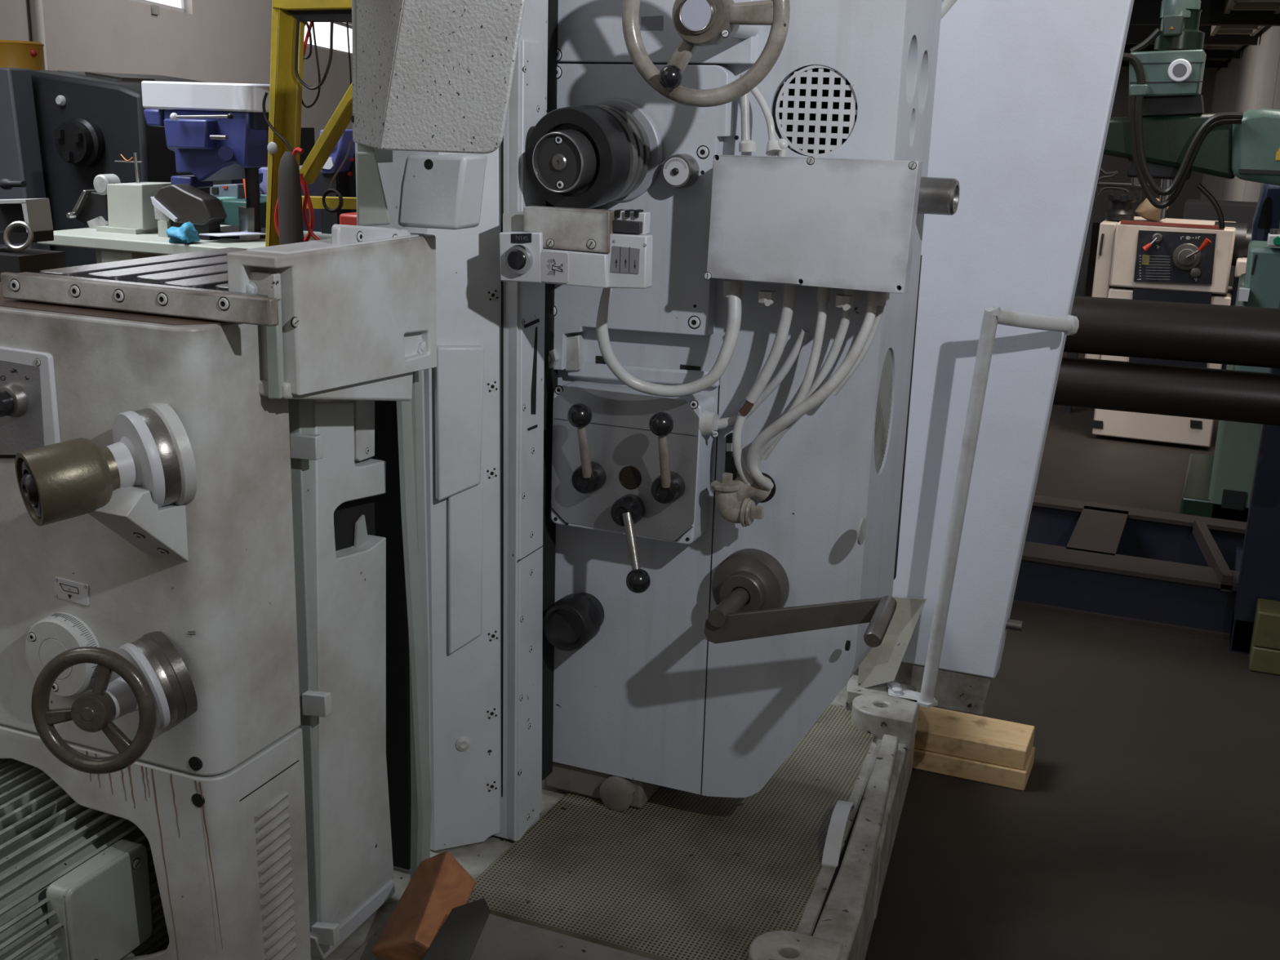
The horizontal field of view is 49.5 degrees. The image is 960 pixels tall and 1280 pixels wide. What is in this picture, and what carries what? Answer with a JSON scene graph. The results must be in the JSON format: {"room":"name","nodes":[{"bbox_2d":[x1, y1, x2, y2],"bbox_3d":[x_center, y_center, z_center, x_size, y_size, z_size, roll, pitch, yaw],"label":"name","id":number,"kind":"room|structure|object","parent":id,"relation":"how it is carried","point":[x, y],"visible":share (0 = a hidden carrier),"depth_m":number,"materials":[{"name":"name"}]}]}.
{"room":"industrial hall","nodes":[
{"label":"industrial hall","id":0,"kind":"room"},
{"bbox_2d":[0,0,352,142],"bbox_3d":[-5.950,-8.076,23.508,0.200,6.000,42.000,1,15,-2],"label":"wall","id":1,"kind":"structure","parent":0,"point":[214,41],"depth_m":16.84,"materials":[{"name":"white paint"}]},
{"bbox_2d":[28,0,47,70],"bbox_3d":[-5.375,-4.761,12.251,0.110,5.500,0.110,8,16,22],"label":"trim","id":2,"kind":"structure","parent":1,"relation":"attached to","point":[36,10],"depth_m":12.39,"materials":[{"name":"grey paint"}]},
{"bbox_2d":[150,4,159,15],"bbox_3d":[-5.564,-5.397,15.942,0.030,0.100,0.240,1,15,-2],"label":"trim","id":3,"kind":"structure","parent":1,"relation":"attached to","point":[155,10],"depth_m":15.90,"materials":[{"name":"grey paint"}]},
{"bbox_2d":[130,0,185,13],"bbox_3d":[-5.655,-6.005,15.134,0.060,1.500,4.492,1,15,-2],"label":"window","id":4,"kind":"structure","parent":1,"relation":"in","point":[175,5],"depth_m":16.86,"materials":[{"name":"white glass"}]},
{"bbox_2d":[303,22,352,55],"bbox_3d":[-6.128,-8.821,27.588,0.060,0.618,8.538,1,15,-2],"label":"window","id":5,"kind":"structure","parent":1,"relation":"in","point":[322,29],"depth_m":27.80,"materials":[{"name":"white glass"}]},
{"bbox_2d":[864,222,1279,959],"bbox_3d":[1.057,-2.480,15.176,22.000,0.060,35.000,8,16,22],"label":"floor","id":6,"kind":"structure","parent":0,"point":[1144,824],"depth_m":3.15,"materials":[{"name":"concrete"}]},
{"bbox_2d":[0,198,66,281],"bbox_3d":[-1.522,-0.071,3.460,0.236,1.249,0.140,8,16,22],"label":"machine part","id":7,"kind":"object","parent":6,"relation":"on","point":[36,212],"visible":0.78,"depth_m":3.28,"materials":[{"name":"grey metal"}]},
{"bbox_2d":[3,221,33,251],"bbox_3d":[-1.434,-0.563,3.205,0.072,0.067,0.033,4,15,8],"label":"ring","id":8,"kind":"object","parent":7,"relation":"attached to","point":[30,233],"visible":1,"depth_m":3.20,"materials":[{"name":"silver metal"}]},
{"bbox_2d":[0,67,209,266],"bbox_3d":[-2.256,-1.033,6.315,0.759,1.574,1.050,8,16,22],"label":"machine","id":9,"kind":"object","parent":6,"relation":"on","point":[60,131],"visible":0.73,"depth_m":5.80,"materials":[{"name":"metal"}]},
{"bbox_2d":[0,178,26,189],"bbox_3d":[-1.623,-0.764,3.595,0.100,0.029,0.028,12,18,34],"label":"lever","id":10,"kind":"object","parent":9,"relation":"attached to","point":[5,184],"visible":1,"depth_m":3.59,"materials":[{"name":"black"}]},
{"bbox_2d":[0,40,44,70],"bbox_3d":[-2.873,-1.821,6.357,0.317,0.360,0.304,8,16,22],"label":"can","id":11,"kind":"object","parent":9,"relation":"on","point":[28,55],"visible":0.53,"depth_m":6.23,"materials":[{"name":"orange"}]},
{"bbox_2d":[57,70,155,81],"bbox_3d":[-2.336,-1.743,6.102,0.366,0.097,0.268,8,16,22],"label":"box","id":12,"kind":"object","parent":9,"relation":"on","point":[113,76],"visible":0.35,"depth_m":6.02,"materials":[{"name":"grey metal"}]},
{"bbox_2d":[37,224,331,263],"bbox_3d":[-1.315,-0.213,4.314,0.798,1.090,0.550,8,16,22],"label":"workbench","id":13,"kind":"object","parent":6,"relation":"on","point":[108,246],"visible":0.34,"depth_m":3.99,"materials":[{"name":"paint"}]},
{"bbox_2d":[66,189,108,228],"bbox_3d":[-1.660,-0.828,4.261,0.146,0.125,0.174,8,16,22],"label":"vise","id":14,"kind":"object","parent":13,"relation":"on","point":[91,208],"visible":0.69,"depth_m":4.22,"materials":[{"name":"metal"}]},
{"bbox_2d":[93,173,170,234],"bbox_3d":[-1.524,-0.838,4.196,0.203,0.165,0.200,8,16,22],"label":"box","id":15,"kind":"object","parent":13,"relation":"on","point":[131,208],"visible":0.86,"depth_m":4.12,"materials":[{"name":"paint"}]},
{"bbox_2d":[114,152,142,182],"bbox_3d":[-1.545,-0.944,4.200,0.105,0.092,0.013,8,16,22],"label":"stand","id":16,"kind":"object","parent":15,"relation":"on","point":[135,161],"visible":0.93,"depth_m":4.19,"materials":[{"name":"metal"}]},
{"bbox_2d":[165,222,199,244],"bbox_3d":[-1.283,-0.695,3.897,0.090,0.058,0.092,-2,16,-13],"label":"rag","id":17,"kind":"object","parent":13,"relation":"on","point":[187,233],"visible":1,"depth_m":3.88,"materials":[{"name":"blue fabric"}]},
{"bbox_2d":[150,183,226,239],"bbox_3d":[-1.310,-0.777,4.019,0.221,0.153,0.085,8,16,22],"label":"machine part","id":18,"kind":"object","parent":13,"relation":"on","point":[179,204],"visible":0.98,"depth_m":3.99,"materials":[{"name":"grey paint"}]},
{"bbox_2d":[141,80,270,240],"bbox_3d":[-1.246,-0.933,4.058,0.455,0.437,0.303,8,16,22],"label":"press","id":19,"kind":"object","parent":13,"relation":"on","point":[214,131],"visible":0.92,"depth_m":3.94,"materials":[{"name":"blue paint"}]},
{"bbox_2d":[164,118,217,149],"bbox_3d":[-1.276,-0.986,3.958,0.155,0.083,0.060,8,16,22],"label":"motor housing","id":20,"kind":"object","parent":19,"relation":"attached to","point":[181,133],"depth_m":3.93,"materials":[{"name":"blue paint"}]},
{"bbox_2d":[199,231,266,236],"bbox_3d":[-1.161,-0.704,3.980,0.085,0.003,0.179,15,20,41],"label":"paper sheet","id":21,"kind":"object","parent":13,"relation":"on","point":[232,233],"visible":0.86,"depth_m":3.97,"materials":[{"name":"white paper"}]},
{"bbox_2d":[209,178,266,227],"bbox_3d":[-1.376,-0.444,4.859,0.301,1.248,0.283,8,16,22],"label":"machine","id":22,"kind":"object","parent":6,"relation":"on","point":[231,193],"visible":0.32,"depth_m":4.66,"materials":[{"name":"teal paint"}]},
{"bbox_2d":[209,183,260,199],"bbox_3d":[-1.384,-0.986,4.747,0.121,0.059,0.120,8,16,22],"label":"control panel","id":23,"kind":"object","parent":22,"relation":"attached to","point":[235,191],"depth_m":4.69,"materials":[{"name":"grey metal"}]},
{"bbox_2d":[242,178,245,198],"bbox_3d":[-1.291,-0.968,4.604,0.038,0.073,0.030,8,16,22],"label":"board","id":24,"kind":"object","parent":22,"relation":"on","point":[244,184],"visible":0.07,"depth_m":4.59,"materials":[{"name":"orange"}]},
{"bbox_2d":[258,169,262,183],"bbox_3d":[-1.304,-1.028,4.684,0.058,0.056,0.030,8,16,22],"label":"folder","id":25,"kind":"object","parent":22,"relation":"on","point":[260,174],"visible":0.24,"depth_m":4.68,"materials":[{"name":"blue"}]},
{"bbox_2d":[258,165,321,231],"bbox_3d":[-1.207,-0.523,5.162,0.191,1.251,0.414,8,16,22],"label":"cabinet","id":26,"kind":"object","parent":6,"relation":"on","point":[313,188],"visible":0.1,"depth_m":4.88,"materials":[{"name":"blue metal"}]},
{"bbox_2d":[277,151,303,244],"bbox_3d":[-0.814,-0.078,3.314,0.072,1.375,0.036,8,16,22],"label":"bag","id":27,"kind":"object","parent":6,"relation":"on","point":[291,228],"visible":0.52,"depth_m":3.15,"materials":[{"name":"grey fabric"}]},
{"bbox_2d":[299,127,315,165],"bbox_3d":[-1.513,-0.763,5.786,0.202,1.372,0.332,8,16,22],"label":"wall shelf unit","id":28,"kind":"object","parent":6,"relation":"on","point":[307,134],"visible":0.05,"depth_m":5.69,"materials":[{"name":"black metal"}]},
{"bbox_2d":[265,0,356,246],"bbox_3d":[-0.789,-0.335,3.441,0.446,1.813,0.176,8,16,22],"label":"gantry","id":29,"kind":"object","parent":6,"relation":"on","point":[286,89],"depth_m":3.24,"materials":[{"name":"metal"}]},
{"bbox_2d":[262,92,293,152],"bbox_3d":[-0.838,-0.827,3.211,0.081,0.134,0.007,8,16,22],"label":"cable","id":30,"kind":"object","parent":29,"relation":"hanging from","point":[265,95],"visible":0.99,"depth_m":3.21,"materials":[{"name":"black plastic"}]},
{"bbox_2d":[274,147,314,241],"bbox_3d":[-0.806,-0.656,3.230,0.111,0.231,0.011,8,16,22],"label":"hose","id":31,"kind":"object","parent":29,"relation":"hanging from","point":[295,150],"visible":0.45,"depth_m":3.22,"materials":[{"name":"red rubber"}]},
{"bbox_2d":[302,180,320,239],"bbox_3d":[-0.720,-0.606,3.171,0.121,0.148,0.009,8,16,22],"label":"hose","id":32,"kind":"object","parent":31,"relation":"attached to","point":[305,184],"visible":0.64,"depth_m":3.19,"materials":[{"name":"red rubber"}]},
{"bbox_2d":[303,22,311,59],"bbox_3d":[-0.814,-0.953,3.359,0.075,0.313,0.008,8,16,22],"label":"hose","id":33,"kind":"object","parent":29,"relation":"hanging from","point":[307,36],"visible":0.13,"depth_m":3.32,"materials":[{"name":"red rubber"}]},
{"bbox_2d":[303,21,312,59],"bbox_3d":[-0.792,-1.044,3.281,0.040,0.096,0.006,8,16,22],"label":"cable","id":34,"kind":"object","parent":29,"relation":"hanging from","point":[306,24],"visible":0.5,"depth_m":3.27,"materials":[{"name":"black plastic"}]},
{"bbox_2d":[302,21,320,107],"bbox_3d":[-0.775,-0.975,3.246,0.064,0.205,0.005,8,16,22],"label":"cable","id":35,"kind":"object","parent":29,"relation":"hanging from","point":[313,23],"visible":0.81,"depth_m":3.24,"materials":[{"name":"black plastic"}]},
{"bbox_2d":[294,17,333,89],"bbox_3d":[-0.748,-0.978,3.188,0.110,0.160,0.007,8,16,22],"label":"cable","id":36,"kind":"object","parent":29,"relation":"hanging from","point":[300,79],"visible":1,"depth_m":3.19,"materials":[{"name":"black plastic"}]},
{"bbox_2d":[328,141,351,187],"bbox_3d":[-0.705,-0.741,3.264,0.067,0.109,0.005,8,16,22],"label":"cord","id":37,"kind":"object","parent":29,"relation":"hanging from","point":[350,142],"visible":1,"depth_m":3.26,"materials":[{"name":"grey plastic"}]},
{"bbox_2d":[346,22,351,84],"bbox_3d":[-0.678,-0.961,3.241,0.010,0.214,0.004,8,16,22],"label":"cable","id":38,"kind":"object","parent":29,"relation":"hanging from","point":[347,23],"visible":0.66,"depth_m":3.23,"materials":[{"name":"black plastic"}]},
{"bbox_2d":[320,129,356,234],"bbox_3d":[-0.899,-0.413,4.497,0.184,1.404,0.306,8,16,22],"label":"machine","id":39,"kind":"object","parent":6,"relation":"on","point":[344,182],"visible":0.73,"depth_m":4.25,"materials":[{"name":"blue"}]},
{"bbox_2d":[339,212,356,225],"bbox_3d":[-0.713,-0.173,4.031,0.139,1.193,0.300,8,16,22],"label":"tool chest","id":40,"kind":"object","parent":6,"relation":"on","point":[348,219],"visible":0.08,"depth_m":3.76,"materials":[{"name":"red paint"}]},
{"bbox_2d":[0,0,1133,959],"bbox_3d":[-0.122,0.007,2.334,1.536,1.838,2.239,8,16,22],"label":"machine","id":41,"kind":"object","parent":6,"relation":"on","point":[602,519],"visible":1,"depth_m":1.99,"materials":[{"name":"grey paint"}]},
{"bbox_2d":[0,382,27,417],"bbox_3d":[-0.716,-0.087,1.555,0.040,0.040,0.040,8,16,22],"label":"knob","id":42,"kind":"object","parent":41,"relation":"attached to","point":[13,395],"depth_m":1.56,"materials":[{"name":"silver plastic"}]},
{"bbox_2d":[0,368,28,380],"bbox_3d":[-0.704,-0.118,1.564,0.044,0.015,0.001,8,16,22],"label":"print","id":43,"kind":"object","parent":41,"relation":"on","point":[5,374],"depth_m":1.56,"materials":[{"name":"black"}]},
{"bbox_2d":[0,360,44,454],"bbox_3d":[-0.729,-0.080,1.586,0.127,0.121,0.002,8,16,22],"label":"control panel","id":44,"kind":"object","parent":41,"relation":"attached to","point":[21,430],"depth_m":1.57,"materials":[{"name":"metal"}]},
{"bbox_2d":[59,582,79,598],"bbox_3d":[-0.663,0.130,1.615,0.029,0.017,0.001,8,16,22],"label":"print","id":45,"kind":"object","parent":41,"relation":"on","point":[67,590],"depth_m":1.61,"materials":[{"name":"black"}]},
{"bbox_2d":[0,281,235,325],"bbox_3d":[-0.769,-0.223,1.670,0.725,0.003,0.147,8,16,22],"label":"rail","id":46,"kind":"object","parent":41,"relation":"on","point":[17,307],"depth_m":1.54,"materials":[{"name":"grey metal"}]},
{"bbox_2d":[371,850,475,959],"bbox_3d":[-0.287,0.598,1.914,0.125,0.108,0.150,8,16,22],"label":"block","id":47,"kind":"object","parent":41,"relation":"on","point":[439,884],"visible":0.86,"depth_m":1.90,"materials":[{"name":"orange wood"}]},
{"bbox_2d":[422,897,490,959],"bbox_3d":[-0.243,0.601,1.811,0.082,0.083,0.097,8,16,22],"label":"block","id":48,"kind":"object","parent":41,"relation":"on","point":[457,939],"visible":1,"depth_m":1.81,"materials":[{"name":"grey metal"}]},
{"bbox_2d":[546,258,563,275],"bbox_3d":[-0.116,-0.288,1.879,0.026,0.022,0.001,8,16,22],"label":"print","id":49,"kind":"object","parent":41,"relation":"attached to","point":[554,266],"depth_m":1.88,"materials":[{"name":"black"}]},
{"bbox_2d":[615,247,635,272],"bbox_3d":[-0.019,-0.292,1.845,0.030,0.035,0.001,8,16,22],"label":"print","id":50,"kind":"object","parent":41,"relation":"attached to","point":[625,257],"depth_m":1.84,"materials":[{"name":"black"}]},
{"bbox_2d":[612,219,642,233],"bbox_3d":[-0.015,-0.338,1.851,0.040,0.016,0.020,8,16,22],"label":"switch","id":51,"kind":"object","parent":41,"relation":"attached to","point":[619,226],"depth_m":1.84,"materials":[{"name":"grey plastic"}]},
{"bbox_2d":[466,704,879,959],"bbox_3d":[0.150,0.538,2.386,0.527,0.050,0.938,8,16,22],"label":"tray","id":52,"kind":"object","parent":41,"relation":"on","point":[655,872],"depth_m":2.20,"materials":[{"name":"paint"}]},
{"bbox_2d":[775,64,857,156],"bbox_3d":[0.251,-0.518,1.950,0.125,0.125,0.005,8,16,22],"label":"vent grille","id":53,"kind":"object","parent":41,"relation":"attached to","point":[816,107],"depth_m":1.95,"materials":[{"name":"white metal"}]},
{"bbox_2d":[845,675,915,711],"bbox_3d":[0.476,0.440,2.797,0.141,0.050,0.085,8,16,22],"label":"bracket","id":54,"kind":"object","parent":41,"relation":"attached to","point":[857,686],"depth_m":2.77,"materials":[{"name":"metal"}]},
{"bbox_2d":[874,348,893,474],"bbox_3d":[0.362,-0.103,2.080,0.003,0.195,0.118,8,16,22],"label":"vent","id":55,"kind":"object","parent":41,"relation":"attached to","point":[883,357],"depth_m":2.09,"materials":[{"name":"grey metal"}]},
{"bbox_2d":[912,746,1035,791],"bbox_3d":[0.630,0.637,3.373,0.620,0.048,0.150,8,16,22],"label":"board","id":56,"kind":"object","parent":6,"relation":"on","point":[925,760],"visible":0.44,"depth_m":3.24,"materials":[{"name":"beige wood"}]},
{"bbox_2d":[914,706,1035,769],"bbox_3d":[0.628,0.588,3.368,0.620,0.049,0.150,8,16,22],"label":"wooden block","id":57,"kind":"object","parent":56,"relation":"on","point":[941,731],"visible":0.44,"depth_m":3.26,"materials":[{"name":"beige wood"}]},
{"bbox_2d":[1060,168,1149,413],"bbox_3d":[2.388,-0.961,7.132,0.302,1.274,0.060,8,16,22],"label":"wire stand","id":58,"kind":"object","parent":6,"relation":"on","point":[1082,281],"visible":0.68,"depth_m":7.08,"materials":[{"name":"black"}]},
{"bbox_2d":[1012,301,1279,654],"bbox_3d":[1.657,-0.263,4.131,2.500,1.450,1.340,8,16,22],"label":"rack","id":59,"kind":"object","parent":6,"relation":"on","point":[1206,576],"visible":0.31,"depth_m":4.31,"materials":[{"name":"blue metal"}]},
{"bbox_2d":[1053,356,1279,426],"bbox_3d":[1.409,-0.239,3.696,2.339,0.161,0.134,8,16,22],"label":"pipe","id":60,"kind":"object","parent":59,"relation":"on","point":[1201,393],"visible":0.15,"depth_m":3.65,"materials":[{"name":"black metal"}]},
{"bbox_2d":[1063,295,1279,368],"bbox_3d":[1.396,-0.393,3.662,2.334,0.185,0.152,8,16,22],"label":"pipe","id":61,"kind":"object","parent":59,"relation":"on","point":[1217,334],"visible":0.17,"depth_m":3.60,"materials":[{"name":"black metal"}]},
{"bbox_2d":[1084,216,1252,447],"bbox_3d":[3.050,-0.656,6.502,1.792,1.053,0.621,8,16,22],"label":"lathe","id":62,"kind":"object","parent":6,"relation":"on","point":[1183,260],"visible":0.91,"depth_m":6.45,"materials":[{"name":"beige paint"}]},
{"bbox_2d":[1104,190,1141,220],"bbox_3d":[2.297,-1.308,6.622,0.161,0.133,0.164,8,16,22],"label":"hub","id":63,"kind":"object","parent":62,"relation":"on","point":[1121,204],"visible":0.99,"depth_m":6.58,"materials":[{"name":"black metal"}]},
{"bbox_2d":[1133,198,1168,221],"bbox_3d":[2.428,-1.285,6.593,0.153,0.111,0.133,8,16,22],"label":"sack","id":64,"kind":"object","parent":62,"relation":"on","point":[1145,210],"visible":0.61,"depth_m":6.55,"materials":[{"name":"fabric"}]},
{"bbox_2d":[1137,235,1199,281],"bbox_3d":[2.438,-1.021,6.395,0.265,0.216,0.001,8,16,22],"label":"control panel","id":65,"kind":"object","parent":62,"relation":"attached to","point":[1166,260],"depth_m":6.40,"materials":[{"name":"black metal"}]},
{"bbox_2d":[1234,257,1247,277],"bbox_3d":[3.014,-0.981,6.418,0.480,0.080,0.450,8,16,22],"label":"box","id":66,"kind":"object","parent":62,"relation":"on","point":[1240,263],"depth_m":6.30,"materials":[{"name":"beige paint"}]},
{"bbox_2d":[1102,0,1279,522],"bbox_3d":[2.391,-1.331,5.193,1.281,3.000,0.862,8,16,22],"label":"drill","id":67,"kind":"object","parent":6,"relation":"on","point":[1166,82],"visible":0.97,"depth_m":5.05,"materials":[{"name":"green paint"}]},
{"bbox_2d":[1208,273,1261,521],"bbox_3d":[2.293,-0.289,5.258,0.207,0.950,0.340,8,16,22],"label":"pedestal","id":68,"kind":"object","parent":67,"relation":"on","point":[1237,443],"visible":0.19,"depth_m":5.18,"materials":[{"name":"green metal"}]},
{"bbox_2d":[1251,183,1279,240],"bbox_3d":[2.740,-0.785,5.828,0.386,0.916,0.406,8,16,22],"label":"machine","id":69,"kind":"object","parent":67,"relation":"attached to","point":[1266,217],"visible":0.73,"depth_m":5.62,"materials":[{"name":"paint"}]},
{"bbox_2d":[1182,199,1257,287],"bbox_3d":[3.164,-0.995,7.724,0.365,1.076,0.500,8,16,22],"label":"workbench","id":70,"kind":"object","parent":6,"relation":"on","point":[1237,211],"visible":0.14,"depth_m":7.40,"materials":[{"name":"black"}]},
{"bbox_2d":[1235,228,1279,373],"bbox_3d":[2.227,-0.301,4.886,0.314,1.162,0.390,8,16,22],"label":"machine","id":71,"kind":"object","parent":6,"relation":"on","point":[1261,288],"visible":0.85,"depth_m":4.67,"materials":[{"name":"paint"}]},
{"bbox_2d":[1248,633,1279,675],"bbox_3d":[1.840,0.503,3.951,0.190,0.075,0.130,8,16,22],"label":"block","id":72,"kind":"object","parent":6,"relation":"on","point":[1261,660],"visible":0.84,"depth_m":3.92,"materials":[{"name":"yellow wood"}]},
{"bbox_2d":[1253,598,1279,649],"bbox_3d":[1.843,0.416,3.927,0.190,0.105,0.130,8,16,22],"label":"block","id":73,"kind":"object","parent":72,"relation":"on","point":[1266,628],"visible":1,"depth_m":3.90,"materials":[{"name":"yellow wood"}]},
{"bbox_2d":[1093,66,1216,222],"bbox_3d":[3.792,-6.706,21.417,11.300,5.000,0.200,8,16,22],"label":"wall","id":74,"kind":"structure","parent":0,"point":[1120,107],"depth_m":20.23,"materials":[{"name":"white paint"}]},
{"bbox_2d":[1120,0,1279,67],"bbox_3d":[4.374,-4.386,14.009,4.481,0.260,13.600,8,16,22],"label":"ceiling","id":75,"kind":"structure","parent":0,"point":[1145,19],"depth_m":8.66,"materials":[{"name":"grey"}]},
{"bbox_2d":[1202,0,1279,72],"bbox_3d":[5.442,-4.072,13.058,0.310,0.090,12.638,7,16,19],"label":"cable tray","id":76,"kind":"object","parent":75,"relation":"hanging from","point":[1230,5],"visible":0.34,"depth_m":9.74,"materials":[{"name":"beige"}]},
{"bbox_2d":[1200,26,1279,202],"bbox_3d":[5.913,-4.426,13.206,0.300,5.000,13.835,7,16,19],"label":"wall","id":77,"kind":"structure","parent":0,"point":[1250,82],"depth_m":11.18,"materials":[{"name":"white paint"}]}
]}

